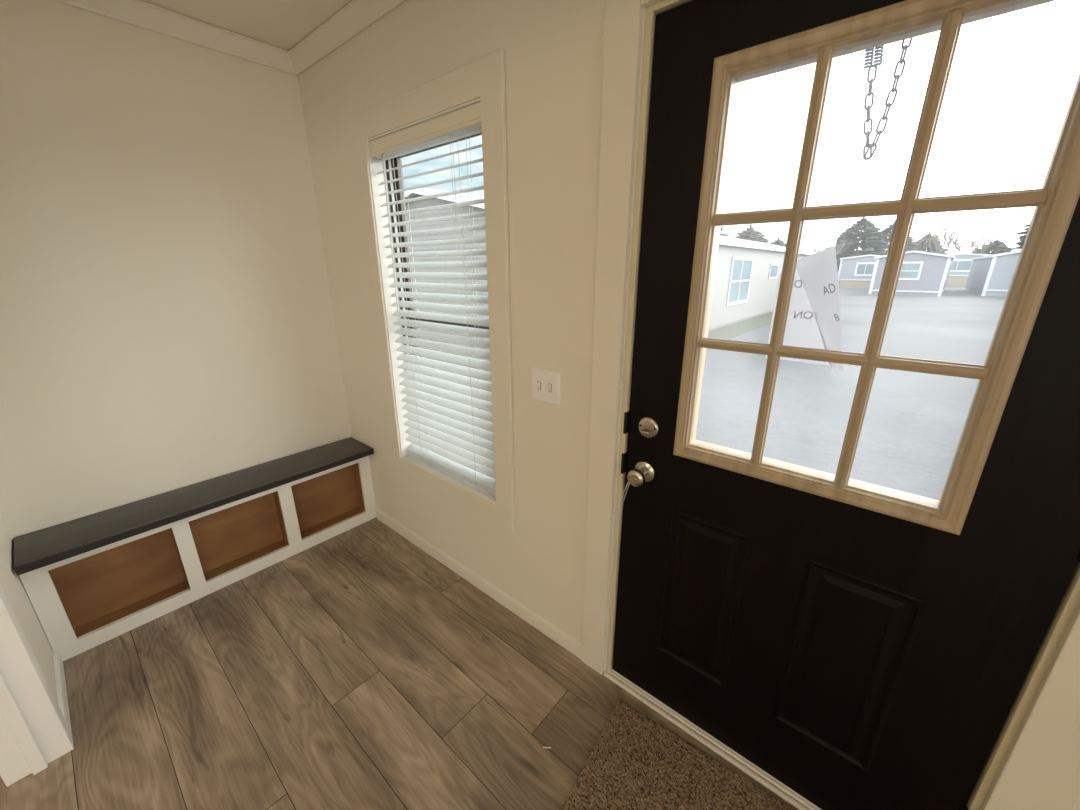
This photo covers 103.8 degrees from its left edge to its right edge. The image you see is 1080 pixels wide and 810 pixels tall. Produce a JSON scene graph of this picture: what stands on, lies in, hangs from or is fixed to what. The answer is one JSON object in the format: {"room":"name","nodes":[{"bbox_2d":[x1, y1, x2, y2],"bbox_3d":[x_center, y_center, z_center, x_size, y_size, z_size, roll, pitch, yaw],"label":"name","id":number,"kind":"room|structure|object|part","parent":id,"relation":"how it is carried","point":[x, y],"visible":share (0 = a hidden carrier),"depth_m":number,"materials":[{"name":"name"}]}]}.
{"room":"entryway","nodes":[
{"label":"entryway","id":0,"kind":"room"},
{"bbox_2d":[0,515,57,702],"bbox_3d":[0.142,0.399,-0.416,5.600,2.341,0.120,15,23,38],"label":"wall","id":1,"kind":"structure","parent":0,"point":[11,583],"depth_m":1.41,"materials":[{"name":"beige paint"}]},
{"bbox_2d":[0,584,73,786],"bbox_3d":[-1.484,0.104,0.946,0.026,2.050,0.133,15,23,38],"label":"trim","id":2,"kind":"structure","parent":1,"relation":"attached to","point":[33,734],"depth_m":1.21,"materials":[{"name":"white paint"}]},
{"bbox_2d":[53,652,71,732],"bbox_3d":[-1.647,0.983,1.458,0.394,0.063,0.012,15,23,38],"label":"baseboard","id":3,"kind":"structure","parent":1,"relation":"attached to","point":[61,690],"depth_m":1.45,"materials":[{"name":"white paint"}]},
{"bbox_2d":[0,0,350,543],"bbox_3d":[-2.869,0.097,0.387,0.100,2.451,5.300,15,23,38],"label":"wall","id":4,"kind":"structure","parent":0,"point":[167,324],"depth_m":1.70,"materials":[{"name":"beige paint"}]},
{"bbox_2d":[55,0,297,75],"bbox_3d":[-1.520,-1.396,1.460,0.046,0.073,1.296,15,23,38],"label":"trim","id":5,"kind":"structure","parent":4,"relation":"attached to","point":[140,13],"depth_m":1.64,"materials":[{"name":"paint"}]},
{"bbox_2d":[142,0,351,50],"bbox_3d":[-0.657,-0.473,-1.685,5.800,0.100,5.425,15,23,38],"label":"ceiling","id":6,"kind":"structure","parent":0,"point":[283,24],"depth_m":1.61,"materials":[{"name":"paint"}]},
{"bbox_2d":[0,517,797,809],"bbox_3d":[-0.667,1.821,-0.961,5.800,0.050,5.467,15,23,38],"label":"floor","id":7,"kind":"structure","parent":0,"point":[356,669],"depth_m":1.45,"materials":[{"name":"brown wood"}]},
{"bbox_2d":[14,437,376,661],"bbox_3d":[-1.434,0.586,2.026,0.258,0.467,1.292,15,23,38],"label":"bench","id":8,"kind":"object","parent":7,"relation":"on","point":[89,581],"visible":0.99,"depth_m":1.85,"materials":[{"name":"grey laminate"}]},
{"bbox_3d":[-1.434,0.380,1.960,0.258,0.034,1.286,15,23,38],"label":"seat","id":9,"kind":"part","parent":8,"relation":"part of","materials":[{"name":"grey laminate"}]},
{"bbox_2d":[562,699,795,809],"bbox_3d":[0.419,1.158,0.985,0.824,0.012,0.630,13,22,34],"label":"door mat","id":10,"kind":"object","parent":7,"relation":"on","point":[636,763],"visible":1,"depth_m":1.23,"materials":[{"name":"brown carpet"}]},
{"bbox_2d":[298,0,1079,809],"bbox_3d":[1.059,0.022,0.599,5.800,2.451,0.125,15,23,38],"label":"wall","id":11,"kind":"structure","parent":0,"point":[553,49],"depth_m":1.44,"materials":[{"name":"beige paint"}]},
{"bbox_2d":[288,0,405,75],"bbox_3d":[1.002,-0.994,0.202,5.600,0.073,0.046,15,23,38],"label":"trim","id":12,"kind":"structure","parent":11,"relation":"attached to","point":[357,15],"depth_m":1.64,"materials":[{"name":"paint"}]},
{"bbox_2d":[350,49,514,532],"bbox_3d":[-0.400,-0.350,1.764,0.880,1.596,0.140,15,23,38],"label":"window","id":13,"kind":"structure","parent":11,"relation":"in","point":[482,80],"depth_m":1.62,"materials":[{"name":"paint"}]},
{"bbox_2d":[370,102,495,497],"bbox_3d":[-0.415,-0.344,1.746,0.674,1.397,0.071,15,23,38],"label":"window blind","id":14,"kind":"object","parent":13,"relation":"attached to","point":[450,422],"visible":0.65,"depth_m":1.74,"materials":[{"name":"paint"}]},
{"bbox_3d":[-0.555,-0.366,1.875,0.014,1.333,0.054,15,23,38],"label":"ladder cord","id":15,"kind":"part","parent":14,"relation":"part of","materials":[{"name":"white fabric"}]},
{"bbox_3d":[-0.408,0.308,1.964,0.662,0.021,0.048,15,23,38],"label":"rail","id":16,"kind":"part","parent":14,"relation":"part of","materials":[{"name":"white plastic"}]},
{"bbox_3d":[-0.305,-0.780,1.477,0.002,0.302,0.003,15,23,38],"label":"lift cord","id":17,"kind":"part","parent":14,"relation":"part of","materials":[{"name":"white fabric"}]},
{"bbox_3d":[-0.295,-0.777,1.469,0.002,0.302,0.003,15,23,38],"label":"lift cord","id":18,"kind":"part","parent":14,"relation":"part of","materials":[{"name":"white fabric"}]},
{"bbox_3d":[-0.254,-0.288,1.632,0.014,1.333,0.054,15,23,38],"label":"ladder cord","id":19,"kind":"part","parent":14,"relation":"part of","materials":[{"name":"white fabric"}]},
{"bbox_3d":[-0.376,-0.359,1.791,0.683,1.399,0.046,15,23,38],"label":"frame","id":20,"kind":"part","parent":13,"relation":"part of","materials":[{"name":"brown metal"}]},
{"bbox_3d":[-0.370,-0.357,1.798,0.587,0.030,0.022,15,23,38],"label":"sash rail","id":21,"kind":"part","parent":13,"relation":"part of","materials":[{"name":"brown metal"}]},
{"bbox_2d":[376,509,581,658],"bbox_3d":[-0.400,0.789,2.054,1.474,0.063,0.012,15,23,38],"label":"baseboard","id":22,"kind":"structure","parent":11,"relation":"attached to","point":[547,628],"depth_m":1.90,"materials":[{"name":"paint"}]},
{"bbox_2d":[532,367,559,405],"bbox_3d":[0.014,-0.061,1.406,0.120,0.114,0.018,15,23,38],"label":"light switch","id":23,"kind":"object","parent":11,"relation":"attached to","point":[545,383],"visible":1,"depth_m":1.40,"materials":[{"name":"plastic"}]},
{"bbox_3d":[0.017,-0.062,1.409,0.081,0.075,0.006,15,23,38],"label":"plate","id":24,"kind":"part","parent":23,"relation":"part of","materials":[{"name":"plastic"}]},
{"bbox_2d":[581,0,643,674],"bbox_3d":[0.194,-0.007,1.262,0.093,2.061,0.018,15,23,38],"label":"trim","id":25,"kind":"structure","parent":11,"relation":"attached to","point":[623,18],"depth_m":1.16,"materials":[{"name":"paint"}]},
{"bbox_2d":[641,0,661,7],"bbox_3d":[0.575,-0.844,0.651,0.910,0.094,0.018,15,23,38],"label":"trim","id":26,"kind":"structure","parent":11,"relation":"attached to","point":[645,3],"depth_m":0.93,"materials":[{"name":"paint"}]},
{"bbox_2d":[604,0,1079,809],"bbox_3d":[0.609,0.126,0.994,0.915,1.974,0.184,15,23,38],"label":"door","id":27,"kind":"structure","parent":11,"relation":"in","point":[842,642],"depth_m":0.94,"materials":[{"name":"black wood"}]},
{"bbox_2d":[612,481,629,570],"bbox_3d":[0.262,0.367,1.295,0.008,0.391,0.087,-14,23,-37],"label":"string","id":28,"kind":"object","parent":27,"relation":"hanging from","point":[628,481],"visible":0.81,"depth_m":1.31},
{"bbox_3d":[0.259,0.174,1.294,0.008,0.067,0.032,15,23,38],"label":"strike plate","id":29,"kind":"part","parent":27,"relation":"part of","materials":[{"name":"black metal"}]},
{"bbox_3d":[0.259,0.050,1.254,0.008,0.067,0.032,15,23,38],"label":"strike plate","id":30,"kind":"part","parent":27,"relation":"part of","materials":[{"name":"black metal"}]},
{"bbox_3d":[0.287,0.205,1.228,0.052,0.052,0.062,15,23,38],"label":"knob","id":31,"kind":"part","parent":27,"relation":"part of","materials":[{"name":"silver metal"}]},
{"bbox_3d":[0.462,0.565,1.233,0.212,0.523,0.006,15,23,38],"label":"panel moulding","id":32,"kind":"part","parent":27,"relation":"part of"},
{"bbox_2d":[765,235,842,371],"bbox_3d":[0.601,-0.219,0.932,0.158,0.287,0.020,15,23,38],"label":"paper notice","id":33,"kind":"object","parent":27,"relation":"attached to","point":[813,319],"visible":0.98,"depth_m":0.93,"materials":[{"name":"white paper"}]},
{"bbox_3d":[0.722,0.632,1.023,0.212,0.523,0.006,15,23,38],"label":"panel moulding","id":34,"kind":"part","parent":27,"relation":"part of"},
{"bbox_3d":[0.593,-0.241,0.860,0.576,0.909,0.034,15,23,38],"label":"lite frame","id":35,"kind":"part","parent":27,"relation":"part of","materials":[{"name":"beige wood"}]},
{"bbox_3d":[0.618,-0.250,0.887,0.568,0.901,0.030,15,23,38],"label":"frame","id":36,"kind":"part","parent":27,"relation":"part of","materials":[{"name":"wood"}]},
{"bbox_2d":[863,38,912,159],"bbox_3d":[0.664,-0.671,0.819,0.097,0.353,0.015,15,23,38],"label":"chain","id":37,"kind":"object","parent":27,"relation":"hanging from","point":[868,145],"visible":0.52,"depth_m":0.83,"materials":[{"name":"metal"}]},
{"bbox_2d":[980,602,1079,809],"bbox_3d":[0.959,0.192,0.644,0.094,2.061,0.018,15,23,38],"label":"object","id":38,"kind":"structure","parent":11,"relation":"attached to","point":[1040,768],"depth_m":0.79,"materials":[{"name":"paint"}]},
{"label":"outside","id":39,"kind":"structure","parent":0,"visible":0},
{"bbox_2d":[420,286,1005,500],"bbox_3d":[21.528,-6.599,28.361,180.000,0.300,190.000,15,23,38],"label":"gravel yard","id":40,"kind":"structure","parent":39,"point":[914,422],"depth_m":7.94,"materials":[{"name":"grey gravel"}]},
{"bbox_2d":[404,186,815,360],"bbox_3d":[7.048,-7.039,22.404,8.900,4.240,31.470,15,23,38],"label":"home","id":41,"kind":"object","parent":40,"relation":"on","point":[747,271],"visible":0.26,"depth_m":15.51,"materials":[{"name":"beige"}]},
{"bbox_3d":[8.442,-5.230,17.866,0.004,1.660,2.600,15,23,38],"label":"pane","id":42,"kind":"part","parent":41,"relation":"part of","materials":[{"name":"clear glass"}]},
{"bbox_3d":[7.061,-5.082,23.047,8.340,0.120,30.940,15,23,38],"label":"skirting","id":43,"kind":"part","parent":41,"relation":"part of","materials":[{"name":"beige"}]},
{"bbox_3d":[11.967,-6.854,21.709,0.004,0.560,1.500,15,23,38],"label":"pane","id":44,"kind":"part","parent":41,"relation":"part of","materials":[{"name":"clear glass"}]},
{"bbox_2d":[720,228,729,235],"bbox_3d":[16.930,-15.802,44.255,8.504,7.468,8.868,15,23,38],"label":"evergreen tree","id":45,"kind":"object","parent":40,"relation":"on","point":[721,233],"visible":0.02,"depth_m":42.75,"materials":[{"name":"green plant"}]},
{"bbox_2d":[708,312,772,339],"bbox_3d":[11.162,-4.246,20.584,1.100,0.030,31.800,15,23,38],"label":"grass strip","id":46,"kind":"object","parent":40,"relation":"on","point":[727,332],"visible":0.21,"depth_m":17.06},
{"bbox_2d":[735,224,769,242],"bbox_3d":[25.918,-18.695,53.159,8.873,7.479,8.734,15,23,38],"label":"evergreen tree","id":47,"kind":"object","parent":40,"relation":"on","point":[753,235],"visible":0.23,"depth_m":51.69,"materials":[{"name":"green plant"}]},
{"bbox_2d":[770,238,786,246],"bbox_3d":[37.167,-22.896,67.047,8.603,6.910,9.002,15,23,38],"label":"evergreen tree","id":48,"kind":"object","parent":40,"relation":"on","point":[778,241],"visible":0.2,"depth_m":65.81,"materials":[{"name":"green plant"}]},
{"bbox_2d":[812,240,856,254],"bbox_3d":[43.112,-21.313,63.253,5.955,6.232,2.768,7,19,21],"label":"bare tree","id":49,"kind":"object","parent":40,"relation":"on","point":[843,244],"visible":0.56,"depth_m":62.34,"materials":[{"name":"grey plant"}]},
{"bbox_2d":[825,217,889,270],"bbox_3d":[49.431,-24.307,66.145,9.419,10.112,9.643,15,23,38],"label":"evergreen tree","id":50,"kind":"object","parent":40,"relation":"on","point":[871,241],"visible":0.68,"depth_m":64.24,"materials":[{"name":"green plant"}]},
{"bbox_2d":[838,254,881,288],"bbox_3d":[41.445,-16.776,53.174,5.660,3.770,11.230,15,23,38],"label":"home","id":51,"kind":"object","parent":40,"relation":"on","point":[855,271],"visible":0.47,"depth_m":49.76,"materials":[{"name":"grey"}]},
{"bbox_3d":[35.949,-15.789,50.941,0.200,3.280,0.205,15,23,38],"label":"corner trim","id":52,"kind":"part","parent":51,"relation":"part of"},
{"bbox_3d":[41.450,-15.885,53.458,5.450,0.120,11.030,15,23,38],"label":"trim","id":53,"kind":"part","parent":51,"relation":"part of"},
{"bbox_3d":[41.456,-15.438,53.618,5.340,0.950,10.940,15,23,38],"label":"skirting","id":54,"kind":"part","parent":51,"relation":"part of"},
{"bbox_3d":[37.771,-15.765,49.195,1.500,1.100,0.004,15,23,38],"label":"pane","id":55,"kind":"part","parent":51,"relation":"part of","materials":[{"name":"clear glass"}]},
{"bbox_2d":[879,220,918,252],"bbox_3d":[58.692,-25.906,71.443,8.909,9.875,9.227,15,23,38],"label":"evergreen tree","id":56,"kind":"object","parent":40,"relation":"on","point":[886,232],"visible":0.17,"depth_m":69.90,"materials":[{"name":"green plant"}]},
{"bbox_2d":[868,250,955,295],"bbox_3d":[36.050,-12.772,40.873,5.260,3.720,12.330,16,24,41],"label":"home","id":57,"kind":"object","parent":40,"relation":"on","point":[922,273],"visible":0.88,"depth_m":36.32,"materials":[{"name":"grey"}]},
{"bbox_3d":[30.287,-11.662,38.423,0.220,3.130,0.225,16,24,41],"label":"corner trim","id":58,"kind":"part","parent":57,"relation":"part of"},
{"bbox_3d":[36.062,-11.172,41.401,4.840,0.350,11.940,16,24,41],"label":"skirting","id":59,"kind":"part","parent":57,"relation":"part of","materials":[{"name":"white"}]},
{"bbox_3d":[36.055,-11.334,41.334,4.950,0.120,12.030,16,24,41],"label":"trim","id":60,"kind":"part","parent":57,"relation":"part of","materials":[{"name":"white"}]},
{"bbox_3d":[31.788,-11.648,36.792,1.700,1.200,0.004,16,24,41],"label":"pane","id":61,"kind":"part","parent":57,"relation":"part of","materials":[{"name":"clear glass"}]},
{"bbox_3d":[33.722,-10.673,35.340,0.220,3.130,0.225,16,24,41],"label":"corner trim","id":62,"kind":"part","parent":57,"relation":"part of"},
{"bbox_2d":[913,234,930,250],"bbox_3d":[74.738,-29.901,85.476,5.810,8.831,5.184,15,23,38],"label":"bare tree","id":63,"kind":"object","parent":40,"relation":"on","point":[918,242],"visible":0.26,"depth_m":84.09,"materials":[{"name":"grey plant"}]},
{"bbox_2d":[909,233,948,254],"bbox_3d":[80.537,-31.359,88.886,9.353,9.474,9.378,15,23,38],"label":"evergreen tree","id":64,"kind":"object","parent":40,"relation":"on","point":[933,248],"visible":0.23,"depth_m":87.03,"materials":[{"name":"green plant"}]},
{"bbox_2d":[923,222,960,253],"bbox_3d":[66.478,-25.587,70.903,4.946,9.605,3.770,15,23,38],"label":"bare tree","id":65,"kind":"object","parent":40,"relation":"on","point":[946,227],"visible":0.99,"depth_m":70.26,"materials":[{"name":"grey plant"}]},
{"bbox_2d":[928,227,965,254],"bbox_3d":[70.140,-26.122,73.789,5.142,8.819,4.175,15,23,38],"label":"bare tree","id":66,"kind":"object","parent":40,"relation":"on","point":[949,235],"visible":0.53,"depth_m":72.78,"materials":[{"name":"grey plant"}]},
{"bbox_2d":[946,253,992,286],"bbox_3d":[58.070,-18.848,59.106,5.660,4.020,14.230,15,23,38],"label":"home","id":67,"kind":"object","parent":40,"relation":"on","point":[961,266],"visible":0.2,"depth_m":53.99,"materials":[{"name":"grey"}]},
{"bbox_3d":[58.082,-17.581,59.527,5.340,1.350,13.940,15,23,38],"label":"skirting","id":68,"kind":"part","parent":67,"relation":"part of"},
{"bbox_3d":[53.273,-17.785,54.077,2.500,1.100,0.004,15,23,38],"label":"pane","id":69,"kind":"part","parent":67,"relation":"part of","materials":[{"name":"clear glass"}]},
{"bbox_2d":[949,227,991,253],"bbox_3d":[68.346,-24.128,68.187,5.601,8.517,4.404,15,23,38],"label":"bare tree","id":70,"kind":"object","parent":40,"relation":"on","point":[956,240],"visible":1,"depth_m":67.32,"materials":[{"name":"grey plant"}]},
{"bbox_2d":[967,230,1003,253],"bbox_3d":[70.793,-23.921,68.327,4.154,8.001,3.404,15,23,38],"label":"bare tree","id":71,"kind":"object","parent":40,"relation":"on","point":[988,236],"visible":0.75,"depth_m":67.71,"materials":[{"name":"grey plant"}]},
{"bbox_2d":[965,250,1020,296],"bbox_3d":[43.879,-12.232,38.918,5.500,3.870,14.270,14,23,37],"label":"home","id":72,"kind":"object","parent":40,"relation":"on","point":[989,275],"visible":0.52,"depth_m":35.32,"materials":[{"name":"grey"}]},
{"bbox_3d":[43.891,-10.632,39.447,5.140,0.500,13.940,14,23,37],"label":"skirting","id":73,"kind":"part","parent":72,"relation":"part of","materials":[{"name":"grey"}]},
{"bbox_3d":[37.568,-10.744,35.461,0.220,3.180,0.225,14,23,37],"label":"corner trim","id":74,"kind":"part","parent":72,"relation":"part of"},
{"bbox_3d":[43.885,-10.866,39.356,5.250,0.120,14.030,14,23,37],"label":"trim","id":75,"kind":"part","parent":72,"relation":"part of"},
{"bbox_2d":[973,239,1014,253],"bbox_3d":[79.559,-25.569,74.702,9.119,7.168,9.639,15,23,38],"label":"evergreen tree","id":76,"kind":"object","parent":40,"relation":"on","point":[999,247],"visible":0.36,"depth_m":73.18,"materials":[{"name":"green plant"}]},
{"bbox_2d":[1010,219,1031,248],"bbox_3d":[74.101,-24.040,59.385,12.165,13.682,12.476,15,23,38],"label":"evergreen tree","id":77,"kind":"object","parent":40,"relation":"on","point":[1021,239],"visible":0.02,"depth_m":62.11,"materials":[{"name":"green plant"}]}
]}

